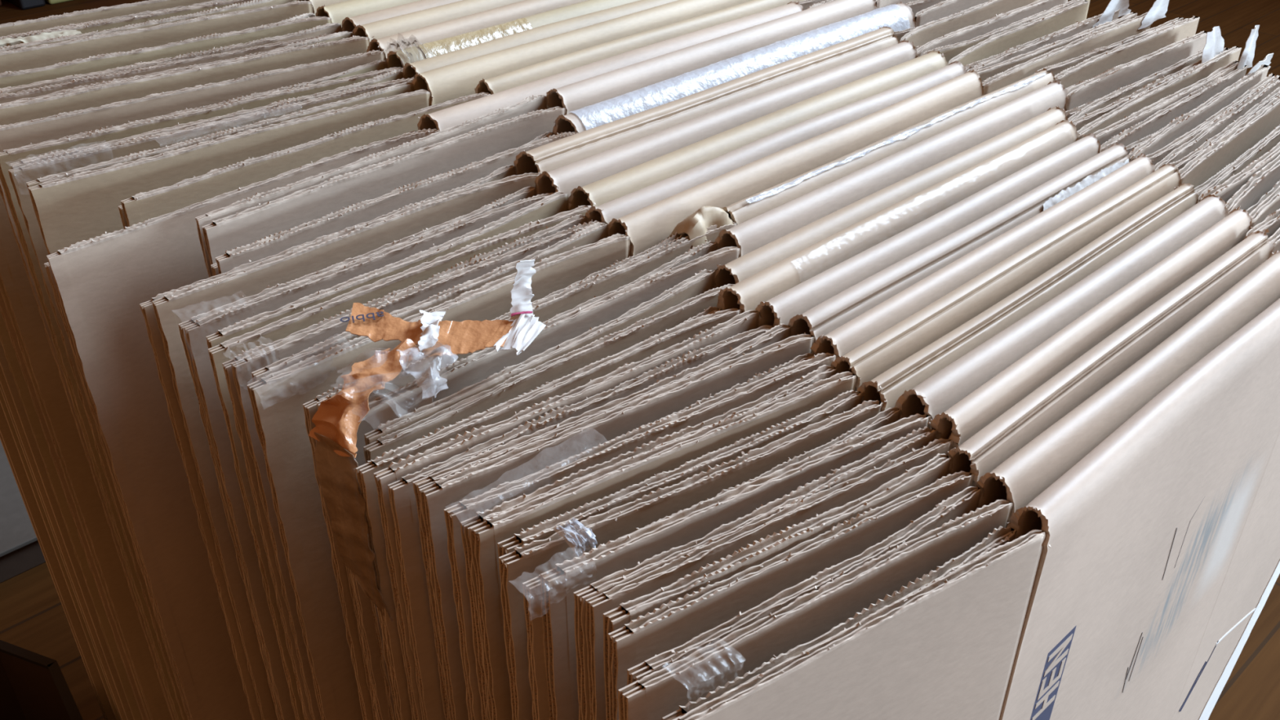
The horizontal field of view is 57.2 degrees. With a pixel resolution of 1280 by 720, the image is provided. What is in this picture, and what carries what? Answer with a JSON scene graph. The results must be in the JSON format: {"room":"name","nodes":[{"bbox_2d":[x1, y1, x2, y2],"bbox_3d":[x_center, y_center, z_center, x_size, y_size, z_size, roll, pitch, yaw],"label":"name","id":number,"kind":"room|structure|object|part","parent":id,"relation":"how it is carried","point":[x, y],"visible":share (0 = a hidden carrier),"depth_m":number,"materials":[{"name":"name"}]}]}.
{"room":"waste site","nodes":[
{"label":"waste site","id":0,"kind":"room"},
{"bbox_2d":[0,0,1279,719],"bbox_3d":[-0.060,-0.925,3.835,9.000,0.050,10.500,-27,42,-35],"label":"floor","id":1,"kind":"structure","parent":0,"point":[33,616],"depth_m":1.79,"materials":[{"name":"brown wood"}]},
{"bbox_2d":[0,440,45,582],"bbox_3d":[-1.416,0.285,1.884,1.120,0.060,0.690,-27,42,-35],"label":"wall","id":2,"kind":"structure","parent":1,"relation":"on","point":[20,551],"depth_m":1.86,"materials":[{"name":"grey paint"}]},
{"bbox_3d":[-1.416,0.264,1.870,1.120,0.008,0.690,-27,42,-35],"label":"lid panel","id":3,"kind":"part","parent":2,"relation":"part of","materials":[{"name":"grey paint"}]},
{"bbox_2d":[7,0,45,9],"bbox_3d":[-2.449,-1.611,4.427,0.100,0.450,0.580,-27,42,-35],"label":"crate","id":4,"kind":"object","parent":1,"relation":"on","point":[22,4],"visible":1,"depth_m":4.37,"materials":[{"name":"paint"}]},
{"bbox_2d":[0,640,83,719],"bbox_3d":[-0.838,0.575,1.263,0.520,0.255,0.375,-27,42,-35],"label":"carton","id":5,"kind":"object","parent":1,"relation":"on","point":[33,686],"visible":1,"depth_m":1.41,"materials":[{"name":"brown cardboard"}]},
{"bbox_2d":[44,0,71,4],"bbox_3d":[-2.300,-1.479,4.517,0.116,0.130,0.380,-27,42,-35],"label":"storage bin","id":6,"kind":"object","parent":1,"relation":"on","point":[51,2],"visible":1,"depth_m":4.42,"materials":[{"name":"green plastic"}]},
{"bbox_2d":[0,0,213,719],"bbox_3d":[-0.258,0.003,1.456,0.944,1.001,0.054,-25,41,-33],"label":"box","id":7,"kind":"object","parent":1,"relation":"on","point":[6,439],"visible":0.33,"depth_m":1.18,"materials":[{"name":"cardboard"}]},
{"bbox_2d":[0,0,252,719],"bbox_3d":[-0.230,0.020,1.431,0.935,1.000,0.056,-25,41,-33],"label":"box","id":8,"kind":"object","parent":1,"relation":"on","point":[100,25],"visible":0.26,"depth_m":1.10,"materials":[{"name":"cardboard"}]},
{"bbox_2d":[0,0,350,719],"bbox_3d":[-0.197,0.034,1.406,0.948,1.003,0.051,-25,41,-33],"label":"box","id":9,"kind":"object","parent":1,"relation":"on","point":[254,13],"visible":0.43,"depth_m":1.02,"materials":[{"name":"cardboard"}]},
{"bbox_3d":[-0.162,0.018,1.431,0.383,1.003,0.035,-27,42,-35],"label":"folded panel","id":10,"kind":"part","parent":9,"relation":"part of","materials":[{"name":"beige cardboard"}]},
{"bbox_2d":[0,0,420,719],"bbox_3d":[-0.175,0.051,1.381,0.932,1.002,0.093,-22,39,-30],"label":"box","id":11,"kind":"object","parent":1,"relation":"on","point":[337,12],"visible":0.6,"depth_m":0.99,"materials":[{"name":"cardboard"}]},
{"bbox_3d":[-0.137,0.040,1.399,0.385,1.002,0.036,-27,42,-35],"label":"folded panel","id":12,"kind":"part","parent":11,"relation":"part of","materials":[{"name":"beige cardboard"}]},
{"bbox_2d":[0,0,462,719],"bbox_3d":[-0.141,0.071,1.353,0.935,0.999,0.054,-25,41,-33],"label":"box","id":13,"kind":"object","parent":1,"relation":"on","point":[8,94],"visible":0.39,"depth_m":0.96,"materials":[{"name":"cardboard"}]},
{"bbox_3d":[-0.109,0.056,1.376,0.383,0.999,0.036,-27,42,-35],"label":"folded panel","id":14,"kind":"part","parent":13,"relation":"part of","materials":[{"name":"beige cardboard"}]},
{"bbox_2d":[0,0,524,719],"bbox_3d":[-0.126,0.089,1.322,0.913,1.003,0.049,-25,41,-33],"label":"box","id":15,"kind":"object","parent":1,"relation":"on","point":[16,291],"visible":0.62,"depth_m":0.94,"materials":[{"name":"cardboard"}]},
{"bbox_3d":[-0.091,0.072,1.347,0.385,1.004,0.032,-27,42,-35],"label":"folded panel","id":16,"kind":"part","parent":15,"relation":"part of","materials":[{"name":"beige cardboard"}]},
{"bbox_2d":[0,0,588,719],"bbox_3d":[-0.095,0.100,1.307,0.910,1.002,0.046,-25,41,-33],"label":"box","id":17,"kind":"object","parent":1,"relation":"on","point":[15,135],"visible":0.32,"depth_m":0.89,"materials":[{"name":"cardboard"}]},
{"bbox_3d":[-0.073,0.089,1.323,0.389,1.003,0.032,-27,42,-35],"label":"folded panel","id":18,"kind":"part","parent":17,"relation":"part of","materials":[{"name":"beige cardboard"}]},
{"bbox_2d":[0,0,639,719],"bbox_3d":[-0.066,0.111,1.282,0.926,1.011,0.053,-26,41,-34],"label":"box","id":19,"kind":"object","parent":1,"relation":"on","point":[396,60],"visible":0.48,"depth_m":0.88,"materials":[{"name":"cardboard"}]},
{"bbox_3d":[-0.052,0.106,1.300,0.385,1.000,0.035,-27,42,-35],"label":"folded panel","id":20,"kind":"part","parent":19,"relation":"part of","materials":[{"name":"beige cardboard"}]},
{"bbox_2d":[8,0,677,719],"bbox_3d":[-0.057,0.132,1.258,0.902,1.001,0.042,-26,41,-34],"label":"box","id":21,"kind":"object","parent":1,"relation":"on","point":[29,169],"visible":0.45,"depth_m":0.84,"materials":[{"name":"cardboard"}]},
{"bbox_3d":[-0.037,0.122,1.273,0.382,1.002,0.031,-27,42,-35],"label":"folded panel","id":22,"kind":"part","parent":21,"relation":"part of","materials":[{"name":"beige cardboard"}]},
{"bbox_2d":[26,0,752,254],"bbox_3d":[-0.035,0.144,1.239,0.906,1.003,0.034,-26,41,-34],"label":"box","id":23,"kind":"object","parent":1,"relation":"on","point":[74,206],"visible":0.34,"depth_m":0.81,"materials":[{"name":"cardboard"}]},
{"bbox_3d":[-0.022,0.137,1.249,0.387,1.004,0.027,-27,42,-35],"label":"folded panel","id":24,"kind":"part","parent":23,"relation":"part of","materials":[{"name":"beige cardboard"}]},
{"bbox_2d":[44,0,835,719],"bbox_3d":[-0.014,0.181,1.185,0.893,1.000,0.038,-27,42,-35],"label":"box","id":25,"kind":"object","parent":1,"relation":"on","point":[100,284],"visible":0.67,"depth_m":0.75,"materials":[{"name":"cardboard"}]},
{"bbox_3d":[-0.004,0.174,1.195,0.393,1.000,0.033,-27,42,-35],"label":"folded panel","id":26,"kind":"part","parent":25,"relation":"part of","materials":[{"name":"beige cardboard"}]},
{"bbox_2d":[118,0,804,228],"bbox_3d":[-0.009,0.136,1.255,0.894,0.999,0.072,-27,42,-35],"label":"box","id":27,"kind":"object","parent":1,"relation":"on","point":[140,207],"visible":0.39,"depth_m":0.81,"materials":[{"name":"cardboard"}]},
{"bbox_3d":[0.019,0.139,1.250,0.376,0.998,0.026,-27,42,-35],"label":"folded panel","id":28,"kind":"part","parent":27,"relation":"part of","materials":[{"name":"beige cardboard"}]},
{"bbox_2d":[195,0,917,277],"bbox_3d":[0.058,0.166,1.204,0.876,1.003,0.033,-27,42,-35],"label":"box","id":29,"kind":"object","parent":1,"relation":"on","point":[243,222],"visible":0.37,"depth_m":0.80,"materials":[{"name":"cardboard"}]},
{"bbox_3d":[0.071,0.158,1.217,0.364,1.003,0.028,-27,42,-35],"label":"folded panel","id":30,"kind":"part","parent":29,"relation":"part of","materials":[{"name":"beige cardboard"}]},
{"bbox_2d":[139,0,1039,719],"bbox_3d":[0.062,0.216,1.130,0.880,1.001,0.035,-27,42,-35],"label":"box","id":31,"kind":"object","parent":1,"relation":"on","point":[162,314],"visible":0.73,"depth_m":0.72,"materials":[{"name":"cardboard"}]},
{"bbox_3d":[0.067,0.214,1.133,0.384,1.001,0.034,-27,42,-35],"label":"folded panel","id":32,"kind":"part","parent":31,"relation":"part of","materials":[{"name":"beige cardboard"}]},
{"bbox_2d":[210,0,989,275],"bbox_3d":[0.079,0.182,1.185,0.893,0.998,0.038,-27,42,-35],"label":"box","id":33,"kind":"object","parent":1,"relation":"on","point":[900,16],"visible":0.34,"depth_m":0.83,"materials":[{"name":"cardboard"}]},
{"bbox_3d":[0.090,0.176,1.195,0.392,0.998,0.036,-27,42,-35],"label":"folded panel","id":34,"kind":"part","parent":33,"relation":"part of","materials":[{"name":"beige cardboard"}]},
{"bbox_2d":[177,0,1067,719],"bbox_3d":[0.080,0.232,1.107,0.861,1.000,0.032,-27,42,-35],"label":"box","id":35,"kind":"object","parent":1,"relation":"on","point":[193,332],"visible":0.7,"depth_m":0.71,"materials":[{"name":"cardboard"}]},
{"bbox_3d":[0.078,0.233,1.105,0.375,1.000,0.028,-27,42,-35],"label":"folded panel","id":36,"kind":"part","parent":35,"relation":"part of","materials":[{"name":"beige cardboard"}]},
{"bbox_2d":[205,0,1089,719],"bbox_3d":[0.098,0.245,1.087,0.856,1.000,0.031,-27,42,-35],"label":"box","id":37,"kind":"object","parent":1,"relation":"on","point":[266,327],"visible":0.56,"depth_m":0.69,"materials":[{"name":"cardboard"}]},
{"bbox_3d":[0.098,0.245,1.087,0.370,1.000,0.030,-27,42,-35],"label":"folded panel","id":38,"kind":"part","parent":37,"relation":"part of","materials":[{"name":"beige cardboard"}]},
{"bbox_2d":[222,8,1119,719],"bbox_3d":[0.109,0.259,1.064,0.836,1.001,0.023,-27,42,-35],"label":"box","id":39,"kind":"object","parent":1,"relation":"on","point":[237,371],"visible":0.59,"depth_m":0.66,"materials":[{"name":"cardboard"}]},
{"bbox_3d":[0.108,0.260,1.063,0.372,1.001,0.022,-27,42,-35],"label":"folded panel","id":40,"kind":"part","parent":39,"relation":"part of","materials":[{"name":"beige cardboard"}]},
{"bbox_2d":[246,0,1151,719],"bbox_3d":[0.131,0.261,1.055,0.860,1.008,0.030,-27,42,-35],"label":"box","id":41,"kind":"object","parent":1,"relation":"on","point":[278,391],"visible":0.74,"depth_m":0.64,"materials":[{"name":"cardboard"}]},
{"bbox_3d":[0.117,0.272,1.042,0.358,1.004,0.024,-27,42,-35],"label":"folded panel","id":42,"kind":"part","parent":41,"relation":"part of","materials":[{"name":"beige cardboard"}]},
{"bbox_2d":[302,0,1199,719],"bbox_3d":[0.160,0.266,1.046,0.861,1.010,0.031,-27,42,-35],"label":"box","id":43,"kind":"object","parent":1,"relation":"on","point":[707,222],"visible":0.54,"depth_m":0.69,"materials":[{"name":"cardboard"}]},
{"bbox_3d":[0.180,0.262,1.062,0.357,0.998,0.026,-27,42,-35],"label":"folded panel","id":44,"kind":"part","parent":43,"relation":"part of","materials":[{"name":"beige cardboard"}]},
{"bbox_2d":[350,31,1207,719],"bbox_3d":[0.167,0.286,1.024,0.834,1.001,0.026,-27,42,-35],"label":"box","id":45,"kind":"object","parent":1,"relation":"on","point":[741,239],"visible":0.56,"depth_m":0.66,"materials":[{"name":"cardboard"}]},
{"bbox_3d":[0.178,0.280,1.032,0.354,1.001,0.023,-27,42,-35],"label":"folded panel","id":46,"kind":"part","parent":45,"relation":"part of","materials":[{"name":"beige cardboard"}]},
{"bbox_2d":[363,50,1202,462],"bbox_3d":[0.175,0.301,1.002,0.800,1.000,0.026,-27,42,-35],"label":"box","id":47,"kind":"object","parent":1,"relation":"on","point":[690,297],"visible":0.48,"depth_m":0.61,"materials":[{"name":"cardboard"}]},
{"bbox_3d":[0.169,0.303,0.997,0.341,1.000,0.026,-27,42,-35],"label":"folded panel","id":48,"kind":"part","parent":47,"relation":"part of","materials":[{"name":"beige cardboard"}]},
{"bbox_2d":[355,26,1241,719],"bbox_3d":[0.183,0.307,0.977,0.804,1.016,0.027,-27,42,-34],"label":"box","id":49,"kind":"object","parent":1,"relation":"on","point":[746,295],"visible":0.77,"depth_m":0.62,"materials":[{"name":"cardboard"}]},
{"bbox_2d":[308,259,546,621],"bbox_3d":[-0.095,0.036,0.540,0.098,0.133,0.111,2,33,3],"label":"packing tape","id":50,"kind":"object","parent":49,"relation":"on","point":[337,419],"visible":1,"depth_m":0.52,"materials":[{"name":"brown plastic"},{"name":"clear plastic"}]},
{"bbox_2d":[340,311,383,322],"bbox_3d":[-0.131,-0.020,0.554,0.020,0.001,0.007,-9,34,-14],"label":"print","id":51,"kind":"object","parent":50,"relation":"on","point":[356,317],"depth_m":0.56,"materials":[{"name":"blue"}]},
{"bbox_3d":[0.167,0.321,0.968,0.333,1.004,0.021,-27,42,-35],"label":"folded panel","id":52,"kind":"part","parent":49,"relation":"part of","materials":[{"name":"beige cardboard"}]},
{"bbox_2d":[373,25,1259,719],"bbox_3d":[0.195,0.314,0.962,0.792,1.022,0.029,-26,41,-34],"label":"box","id":53,"kind":"object","parent":1,"relation":"on","point":[397,500],"visible":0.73,"depth_m":0.56,"materials":[{"name":"cardboard"}]},
{"bbox_3d":[0.182,0.329,0.957,0.325,1.001,0.019,-27,42,-35],"label":"folded panel","id":54,"kind":"part","parent":53,"relation":"part of","materials":[{"name":"beige cardboard"}]},
{"bbox_2d":[413,53,1273,719],"bbox_3d":[0.211,0.326,0.959,0.788,1.004,0.036,-26,41,-34],"label":"box","id":55,"kind":"object","parent":1,"relation":"on","point":[521,457],"visible":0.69,"depth_m":0.55,"materials":[{"name":"cardboard"}]},
{"bbox_3d":[0.197,0.337,0.945,0.321,1.001,0.022,-27,42,-35],"label":"folded panel","id":56,"kind":"part","parent":55,"relation":"part of","materials":[{"name":"beige cardboard"}]},
{"bbox_2d":[444,73,1279,719],"bbox_3d":[0.212,0.341,0.939,0.756,1.002,0.038,-26,41,-34],"label":"box","id":57,"kind":"object","parent":1,"relation":"on","point":[840,341],"visible":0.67,"depth_m":0.57,"materials":[{"name":"cardboard"}]},
{"bbox_3d":[0.205,0.348,0.928,0.320,1.002,0.020,-27,42,-35],"label":"folded panel","id":58,"kind":"part","parent":57,"relation":"part of","materials":[{"name":"beige cardboard"}]},
{"bbox_2d":[460,86,1279,719],"bbox_3d":[0.224,0.346,0.929,0.757,1.003,0.040,-26,41,-34],"label":"box","id":59,"kind":"object","parent":1,"relation":"on","point":[481,534],"visible":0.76,"depth_m":0.53,"materials":[{"name":"cardboard"}]},
{"bbox_3d":[0.214,0.358,0.912,0.323,1.003,0.019,-27,42,-35],"label":"folded panel","id":60,"kind":"part","parent":59,"relation":"part of","materials":[{"name":"beige cardboard"}]},
{"bbox_2d":[497,124,1279,719],"bbox_3d":[0.231,0.359,0.913,0.739,1.000,0.042,-26,41,-34],"label":"box","id":61,"kind":"object","parent":1,"relation":"on","point":[536,550],"visible":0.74,"depth_m":0.51,"materials":[{"name":"cardboard"}]},
{"bbox_3d":[0.219,0.370,0.896,0.315,1.000,0.020,-27,42,-35],"label":"folded panel","id":62,"kind":"part","parent":61,"relation":"part of","materials":[{"name":"beige cardboard"}]},
{"bbox_2d":[522,142,1279,719],"bbox_3d":[0.241,0.366,0.899,0.749,1.003,0.050,-26,41,-33],"label":"box","id":63,"kind":"object","parent":1,"relation":"on","point":[548,600],"visible":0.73,"depth_m":0.50,"materials":[{"name":"cardboard"}]},
{"bbox_3d":[0.231,0.378,0.881,0.300,1.003,0.022,-27,42,-35],"label":"folded panel","id":64,"kind":"part","parent":63,"relation":"part of","materials":[{"name":"beige cardboard"}]},
{"bbox_2d":[573,179,1279,719],"bbox_3d":[0.258,0.368,0.896,0.736,1.003,0.044,-27,42,-35],"label":"box","id":65,"kind":"object","parent":1,"relation":"on","point":[949,429],"visible":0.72,"depth_m":0.50,"materials":[{"name":"cardboard"}]},
{"bbox_3d":[0.240,0.388,0.866,0.299,1.003,0.016,-27,42,-35],"label":"folded panel","id":66,"kind":"part","parent":65,"relation":"part of","materials":[{"name":"beige cardboard"}]},
{"bbox_2d":[603,208,1279,719],"bbox_3d":[0.266,0.382,0.875,0.723,1.003,0.042,-26,41,-34],"label":"box","id":67,"kind":"object","parent":1,"relation":"on","point":[642,628],"visible":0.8,"depth_m":0.47,"materials":[{"name":"cardboard"}]},
{"bbox_3d":[0.242,0.400,0.848,0.295,1.003,0.020,-27,42,-35],"label":"folded panel","id":68,"kind":"part","parent":67,"relation":"part of","materials":[{"name":"beige cardboard"}]},
{"bbox_2d":[617,249,1279,719],"bbox_3d":[0.277,0.389,0.866,0.749,1.000,0.045,-27,42,-35],"label":"box","id":69,"kind":"object","parent":1,"relation":"on","point":[799,614],"visible":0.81,"depth_m":0.46,"materials":[{"name":"cardboard"}]},
{"bbox_3d":[0.249,0.412,0.831,0.288,1.000,0.023,-27,42,-35],"label":"folded panel","id":70,"kind":"part","parent":69,"relation":"part of","materials":[{"name":"beige cardboard"}]},
{"bbox_2d":[662,297,1279,719],"bbox_3d":[0.308,0.396,0.856,0.782,1.001,0.039,-26,41,-33],"label":"box","id":71,"kind":"object","parent":1,"relation":"on","point":[1135,584],"visible":1,"depth_m":0.53,"materials":[{"name":"cardboard"}]},
{"bbox_3d":[0.257,0.424,0.813,0.283,1.001,0.020,-27,42,-35],"label":"folded panel","id":72,"kind":"part","parent":71,"relation":"part of","materials":[{"name":"beige cardboard"}]}
]}

